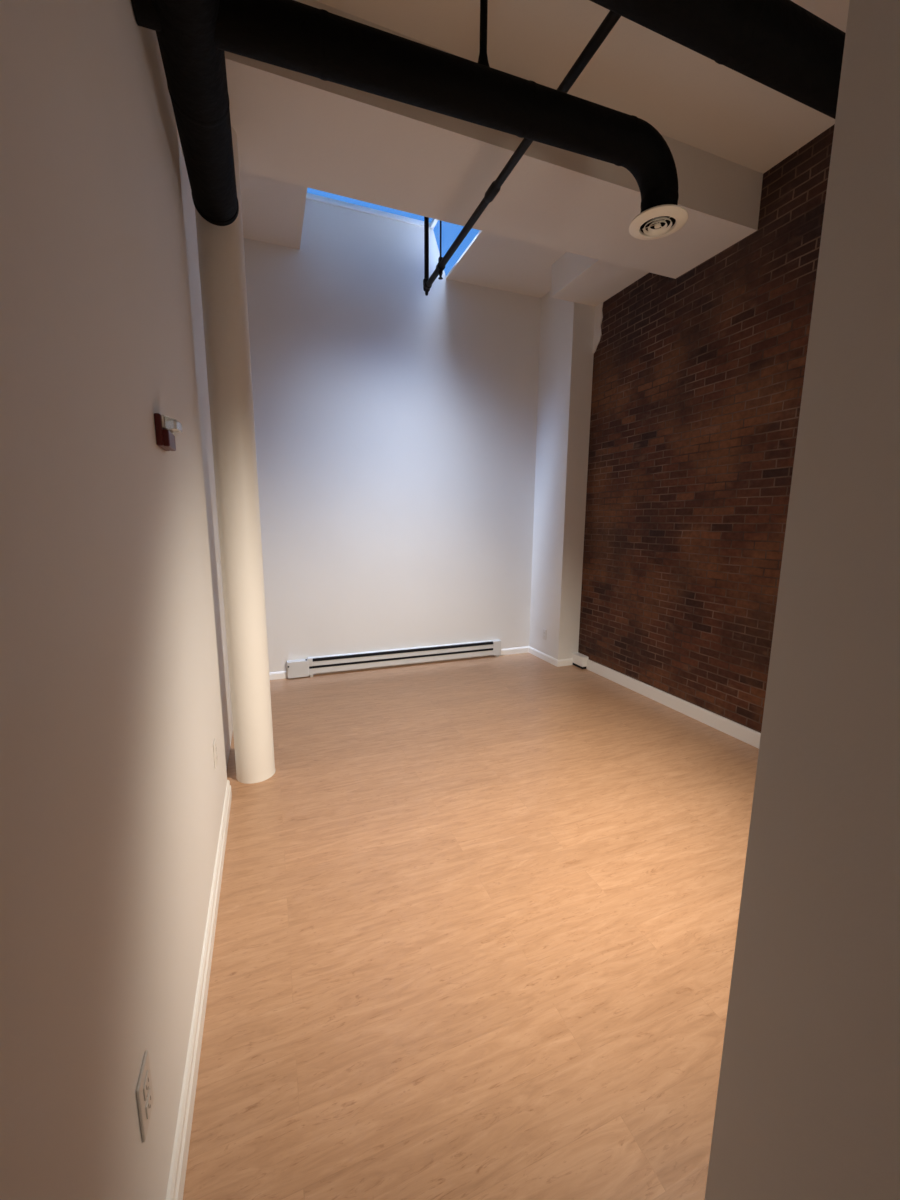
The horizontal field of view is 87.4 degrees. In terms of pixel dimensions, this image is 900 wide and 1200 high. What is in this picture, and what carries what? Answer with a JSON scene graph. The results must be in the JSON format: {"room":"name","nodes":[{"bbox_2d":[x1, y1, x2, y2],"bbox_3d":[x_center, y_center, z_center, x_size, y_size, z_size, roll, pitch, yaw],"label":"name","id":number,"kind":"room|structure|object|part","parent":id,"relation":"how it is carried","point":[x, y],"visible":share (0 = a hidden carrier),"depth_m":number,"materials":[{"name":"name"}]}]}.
{"room":"empty loft room","nodes":[
{"label":"empty loft room","id":0,"kind":"room"},
{"bbox_2d":[0,0,232,1199],"bbox_3d":[-0.883,-0.611,1.209,0.180,3.800,6.250,-3,10,-21],"label":"wall","id":1,"kind":"structure","parent":0,"point":[112,792],"depth_m":0.80,"materials":[{"name":"paint"}]},
{"bbox_2d":[136,1050,153,1141],"bbox_3d":[-0.568,0.925,0.881,0.009,0.116,0.072,-3,10,-21],"label":"wall outlet","id":2,"kind":"object","parent":1,"relation":"attached to","point":[144,1090],"visible":1,"depth_m":0.87,"materials":[{"name":"white plastic"}]},
{"bbox_2d":[143,1070,149,1100],"bbox_3d":[-0.566,0.904,0.878,0.004,0.028,0.034,-3,10,-21],"label":"receptacle","id":3,"kind":"object","parent":2,"relation":"attached to","point":[146,1079],"depth_m":0.87,"materials":[{"name":"grey plastic"}]},
{"bbox_2d":[145,1088,151,1118],"bbox_3d":[-0.566,0.946,0.885,0.004,0.028,0.034,-3,10,-21],"label":"receptacle","id":4,"kind":"object","parent":2,"relation":"attached to","point":[148,1103],"depth_m":0.88,"materials":[{"name":"grey plastic"}]},
{"bbox_2d":[154,413,181,450],"bbox_3d":[-0.808,-0.480,1.358,0.054,0.086,0.116,-3,10,-21],"label":"fire alarm","id":5,"kind":"object","parent":1,"relation":"attached to","point":[165,427],"visible":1,"depth_m":1.32,"materials":[{"name":"red plastic"}]},
{"bbox_3d":[-0.825,-0.479,1.352,0.016,0.086,0.116,-3,10,-21],"label":"plate","id":6,"kind":"part","parent":5,"relation":"part of","materials":[{"name":"red plastic"}]},
{"bbox_2d":[166,780,231,1199],"bbox_3d":[-0.444,1.363,0.631,0.016,0.100,4.260,-3,10,-21],"label":"baseboard","id":7,"kind":"structure","parent":1,"relation":"attached to","point":[175,1190],"depth_m":1.33,"materials":[{"name":"paint"}]},
{"bbox_2d":[213,738,217,768],"bbox_3d":[-1.058,0.692,2.126,0.009,0.116,0.072,-3,10,-21],"label":"wall outlet","id":8,"kind":"object","parent":1,"relation":"attached to","point":[214,743],"visible":1,"depth_m":2.10,"materials":[{"name":"white plastic"}]},
{"bbox_2d":[243,199,540,674],"bbox_3d":[-0.441,-1.405,4.728,3.900,4.220,0.150,-3,10,-21],"label":"wall","id":9,"kind":"structure","parent":0,"point":[395,423],"depth_m":4.57,"materials":[{"name":"paint"}]},
{"bbox_2d":[287,639,500,678],"bbox_3d":[-0.496,0.606,4.923,2.280,0.188,0.074,-3,10,-21],"label":"baseboard heater","id":10,"kind":"object","parent":9,"relation":"attached to","point":[310,666],"visible":1,"depth_m":4.85,"materials":[{"name":"metal"}]},
{"bbox_3d":[-1.363,0.644,4.595,0.045,0.166,0.064,-3,10,-21],"label":"panel","id":11,"kind":"part","parent":10,"relation":"part of","materials":[{"name":"metal"}]},
{"bbox_3d":[0.519,0.536,5.314,0.100,0.166,0.064,-3,10,-21],"label":"panel","id":12,"kind":"part","parent":10,"relation":"part of","materials":[{"name":"metal"}]},
{"bbox_2d":[269,646,528,679],"bbox_3d":[-0.517,0.659,4.956,3.100,0.072,0.014,-3,10,-21],"label":"baseboard","id":13,"kind":"structure","parent":9,"relation":"attached to","point":[281,674],"depth_m":5.38,"materials":[{"name":"paint"}]},
{"bbox_2d":[239,170,565,297],"bbox_3d":[-0.124,-3.015,3.657,3.900,0.150,1.550,-3,10,-21],"label":"ceiling","id":14,"kind":"structure","parent":0,"point":[273,210],"depth_m":3.96,"materials":[{"name":"paint"}]},
{"bbox_2d":[306,193,437,228],"bbox_3d":[-0.529,-3.196,3.805,1.430,0.445,0.930,-3,10,-21],"label":"window","id":15,"kind":"structure","parent":14,"relation":"attached to","point":[309,196],"depth_m":4.18,"materials":[{"name":"paint"}]},
{"bbox_2d":[423,11,620,295],"bbox_3d":[0.348,-2.335,2.095,0.060,0.675,2.926,-3,10,-21],"label":"pipe","id":16,"kind":"object","parent":14,"relation":"hanging from","point":[611,19],"visible":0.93,"depth_m":2.33,"materials":[{"name":"black metal"}]},
{"bbox_3d":[-0.061,-2.572,3.131,0.060,0.550,0.060,-3,10,-21],"label":"hanger rod","id":17,"kind":"part","parent":16,"relation":"part of","materials":[{"name":"black paint"}]},
{"bbox_2d":[177,0,762,278],"bbox_3d":[0.273,-2.627,2.677,3.900,0.590,0.660,-3,10,-21],"label":"ceiling","id":18,"kind":"structure","parent":0,"point":[290,126],"depth_m":2.58,"materials":[{"name":"paint"}]},
{"bbox_2d":[183,652,758,1199],"bbox_3d":[0.691,1.217,2.161,3.900,0.100,6.500,-3,10,-21],"label":"floor","id":19,"kind":"structure","parent":0,"point":[477,922],"depth_m":1.71,"materials":[{"name":"brown wood"}]},
{"bbox_2d":[195,126,274,783],"bbox_3d":[-1.155,-0.613,2.557,0.218,3.360,0.218,-3,10,-21],"label":"column","id":20,"kind":"structure","parent":19,"relation":"on","point":[221,257],"depth_m":2.48,"materials":[{"name":"paint"}]},
{"bbox_2d":[572,652,588,668],"bbox_3d":[1.369,0.640,4.960,0.077,0.130,0.180,-3,10,-21],"label":"box","id":21,"kind":"object","parent":19,"relation":"on","point":[579,660],"visible":1,"depth_m":4.92,"materials":[{"name":"paint"}]},
{"bbox_3d":[1.367,0.581,4.957,0.077,0.012,0.163,-3,10,-21],"label":"lid","id":22,"kind":"part","parent":21,"relation":"part of","materials":[{"name":"paint"}]},
{"bbox_2d":[529,291,594,659],"bbox_3d":[1.277,-1.232,5.028,0.500,3.800,0.590,-3,10,-21],"label":"wall pillar","id":23,"kind":"structure","parent":0,"point":[566,355],"depth_m":4.82,"materials":[{"name":"paint"}]},
{"bbox_2d":[543,629,546,639],"bbox_3d":[1.039,0.379,5.178,0.009,0.116,0.072,-3,10,-21],"label":"wall outlet","id":24,"kind":"object","parent":23,"relation":"attached to","point":[544,630],"visible":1,"depth_m":5.17,"materials":[{"name":"white plastic"}]},
{"bbox_2d":[529,646,572,666],"bbox_3d":[1.111,0.617,5.266,0.189,0.072,0.604,-3,10,-21],"label":"baseboard","id":25,"kind":"structure","parent":23,"relation":"attached to","point":[563,662],"depth_m":5.06,"materials":[{"name":"paint"}]},
{"bbox_2d":[315,0,849,173],"bbox_3d":[1.139,-2.354,0.453,3.900,0.150,4.140,-3,10,-21],"label":"ceiling","id":26,"kind":"structure","parent":0,"point":[690,98],"depth_m":2.28,"materials":[{"name":"paint"}]},
{"bbox_2d":[131,0,687,239],"bbox_3d":[0.496,-1.828,0.523,2.040,0.919,4.271,-3,10,-21],"label":"air duct","id":27,"kind":"object","parent":26,"relation":"hanging from","point":[194,37],"visible":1,"depth_m":1.60,"materials":[{"name":"black metal"}]},
{"bbox_3d":[0.119,-2.178,1.637,0.070,0.598,0.070,-3,10,-21],"label":"hanger rod","id":28,"kind":"part","parent":27,"relation":"part of","materials":[{"name":"black paint"}]},
{"bbox_2d":[590,0,845,118],"bbox_3d":[0.964,-2.071,1.443,3.050,0.735,0.170,-3,10,-21],"label":"beam","id":29,"kind":"structure","parent":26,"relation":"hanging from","point":[782,46],"depth_m":1.45,"materials":[{"name":"black metal"}]},
{"bbox_2d":[551,252,648,305],"bbox_3d":[1.448,-2.846,3.981,0.755,0.270,0.960,-3,10,-21],"label":"ceiling","id":30,"kind":"structure","parent":0,"point":[575,278],"depth_m":4.05,"materials":[{"name":"paint"}]},
{"bbox_2d":[578,124,834,732],"bbox_3d":[2.130,-0.852,3.135,0.200,3.680,3.624,-3,10,-21],"label":"wall","id":31,"kind":"structure","parent":0,"point":[698,377],"depth_m":3.49,"materials":[{"name":"brick"}]},
{"bbox_2d":[593,302,602,353],"bbox_3d":[1.411,-2.579,4.473,0.022,0.420,0.110,-3,10,-21],"label":"trim","id":32,"kind":"structure","parent":31,"relation":"attached to","point":[598,318],"depth_m":4.47,"materials":[{"name":"paint"}]},
{"bbox_2d":[586,659,760,748],"bbox_3d":[2.048,0.933,3.306,0.022,0.102,3.444,-3,10,-21],"label":"baseboard","id":33,"kind":"structure","parent":31,"relation":"attached to","point":[745,734],"depth_m":3.76,"materials":[{"name":"paint"}]},
{"bbox_2d":[705,0,899,1199],"bbox_3d":[2.033,-0.350,0.105,2.596,3.680,2.036,-3,10,-21],"label":"wall","id":34,"kind":"structure","parent":0,"point":[808,1100],"depth_m":0.59,"materials":[{"name":"paint"}]}
]}

